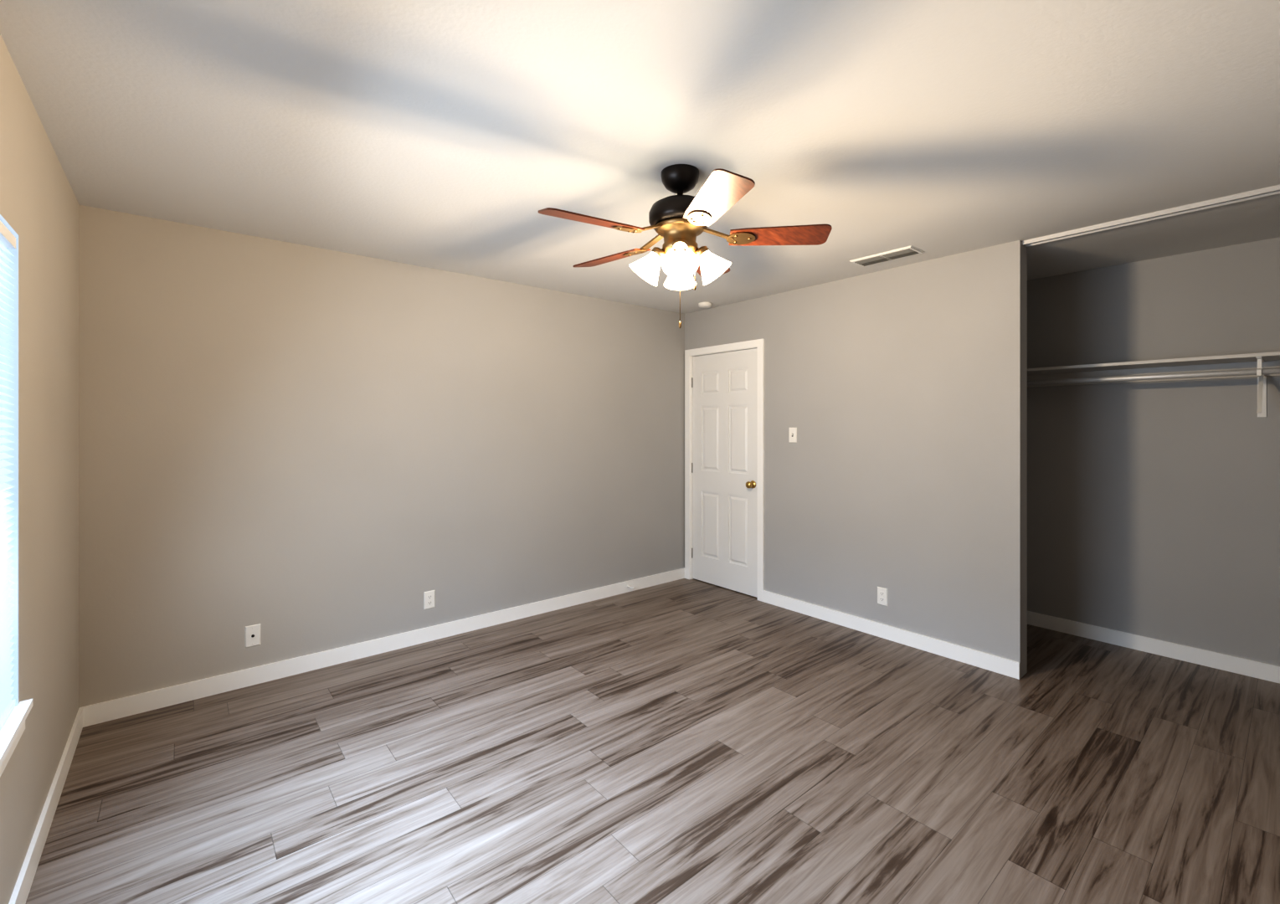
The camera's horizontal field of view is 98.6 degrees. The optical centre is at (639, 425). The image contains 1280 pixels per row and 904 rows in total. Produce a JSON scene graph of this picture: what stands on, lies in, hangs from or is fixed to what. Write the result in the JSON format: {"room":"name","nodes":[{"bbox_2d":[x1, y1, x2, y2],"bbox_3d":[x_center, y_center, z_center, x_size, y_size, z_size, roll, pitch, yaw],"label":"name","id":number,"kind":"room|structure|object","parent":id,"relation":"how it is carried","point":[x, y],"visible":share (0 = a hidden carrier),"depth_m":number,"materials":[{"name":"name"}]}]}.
{"room":"empty bedroom","nodes":[
{"label":"empty bedroom","id":0,"kind":"room"},
{"bbox_2d":[0,33,79,903],"bbox_3d":[-1.338,0.190,0.942,0.120,2.440,4.141,0,0,-40],"label":"wall","id":1,"kind":"structure","parent":0,"point":[38,200],"depth_m":1.89,"materials":[{"name":"beige paint"}]},
{"bbox_2d":[0,214,32,776],"bbox_3d":[-1.405,0.170,1.042,0.146,1.450,1.440,0,0,-40],"label":"window","id":2,"kind":"structure","parent":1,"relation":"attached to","point":[13,714],"depth_m":1.58,"materials":[{"name":"white paint"}]},
{"bbox_2d":[79,205,684,707],"bbox_3d":[-0.741,0.190,4.213,5.225,2.440,0.120,0,0,-40],"label":"wall","id":3,"kind":"structure","parent":0,"point":[304,444],"depth_m":3.24,"materials":[{"name":"beige paint"}]},
{"bbox_2d":[245,623,260,647],"bbox_3d":[-2.102,1.145,2.992,0.070,0.115,0.014,0,0,-40],"label":"outlet","id":4,"kind":"object","parent":3,"relation":"attached to","point":[252,632],"visible":1,"depth_m":2.99,"materials":[{"name":"white plastic"}]},
{"bbox_2d":[424,590,434,609],"bbox_3d":[-1.375,1.142,3.602,0.070,0.115,0.007,0,0,-40],"label":"wall outlet","id":5,"kind":"object","parent":3,"relation":"attached to","point":[429,595],"visible":1,"depth_m":3.60,"materials":[{"name":"white plastic"}]},
{"bbox_2d":[8,567,1279,903],"bbox_3d":[0.623,1.364,2.576,4.985,0.092,4.141,0,0,-40],"label":"baseboard","id":6,"kind":"structure","parent":3,"relation":"attached to","point":[86,716],"depth_m":3.27,"materials":[{"name":"white paint"}]},
{"bbox_2d":[0,0,1279,313],"bbox_3d":[0.623,-1.080,2.576,5.225,0.100,4.381,0,0,-40],"label":"ceiling","id":7,"kind":"structure","parent":0,"point":[434,134],"depth_m":1.86,"materials":[{"name":"white paint"}]},
{"bbox_2d":[538,164,832,328],"bbox_3d":[0.133,-0.713,2.251,1.140,0.635,1.140,0,0,-40],"label":"ceiling fan","id":8,"kind":"object","parent":7,"relation":"hanging from","point":[679,218],"depth_m":2.18,"materials":[{"name":"brown wood"}]},
{"bbox_2d":[698,302,711,308],"bbox_3d":[0.547,-1.013,4.655,0.116,0.034,0.116,0,0,-40],"label":"smoke detector","id":9,"kind":"object","parent":7,"relation":"attached to","point":[701,305],"visible":1,"depth_m":4.62,"materials":[{"name":"white plastic"}]},
{"bbox_2d":[849,245,924,267],"bbox_3d":[1.498,-1.023,3.357,0.170,0.014,0.380,0,0,-40],"label":"ceiling vent","id":10,"kind":"object","parent":7,"relation":"attached to","point":[907,251],"depth_m":3.33,"materials":[{"name":"white metal"}]},
{"bbox_2d":[1022,185,1279,246],"bbox_3d":[2.558,-1.019,2.619,0.060,0.022,1.250,0,0,-40],"label":"track rail","id":11,"kind":"object","parent":7,"relation":"attached to","point":[1272,190],"visible":1,"depth_m":2.66,"materials":[{"name":"silver metal"}]},
{"bbox_2d":[25,578,1279,903],"bbox_3d":[0.623,1.460,2.576,5.225,0.100,4.381,0,0,-40],"label":"floor","id":12,"kind":"structure","parent":0,"point":[684,741],"depth_m":2.18,"materials":[{"name":"laminate"}]},
{"bbox_2d":[684,240,1027,678],"bbox_3d":[1.786,0.190,3.546,0.120,2.440,4.141,0,0,-40],"label":"wall","id":13,"kind":"structure","parent":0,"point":[903,389],"depth_m":3.54,"materials":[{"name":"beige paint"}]},
{"bbox_2d":[691,348,757,597],"bbox_3d":[0.707,0.387,4.749,0.108,2.029,0.767,0,0,-40],"label":"door","id":14,"kind":"structure","parent":13,"relation":"in","point":[724,385],"depth_m":4.74,"materials":[{"name":"white paint"}]},
{"bbox_2d":[684,338,764,601],"bbox_3d":[0.750,0.359,4.779,0.134,2.102,0.887,0,0,-40],"label":"door frame","id":15,"kind":"structure","parent":13,"relation":"attached to","point":[758,343],"depth_m":4.76,"materials":[{"name":"white wood"}]},
{"bbox_2d":[788,427,796,442],"bbox_3d":[1.159,0.075,4.192,0.017,0.115,0.070,0,0,-40],"label":"light switch","id":16,"kind":"object","parent":13,"relation":"attached to","point":[792,431],"visible":1,"depth_m":4.19,"materials":[{"name":"white plastic"}]},
{"bbox_2d":[877,586,887,606],"bbox_3d":[1.609,1.138,3.660,0.007,0.115,0.070,0,0,-40],"label":"outlet","id":17,"kind":"object","parent":13,"relation":"attached to","point":[881,592],"visible":1,"depth_m":3.66,"materials":[{"name":"white plastic"}]},
{"bbox_2d":[1027,236,1279,666],"bbox_3d":[2.584,0.190,4.210,0.120,2.440,4.141,0,0,-40],"label":"wall","id":18,"kind":"structure","parent":0,"point":[1154,507],"depth_m":3.37,"materials":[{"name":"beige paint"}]},
{"bbox_2d":[1027,351,1279,416],"bbox_3d":[3.077,-0.209,3.254,0.344,0.328,2.036,0,0,-40],"label":"shelf","id":19,"kind":"object","parent":18,"relation":"attached to","point":[1262,365],"visible":0.7,"depth_m":3.23,"materials":[{"name":"grey paint"}]}
]}

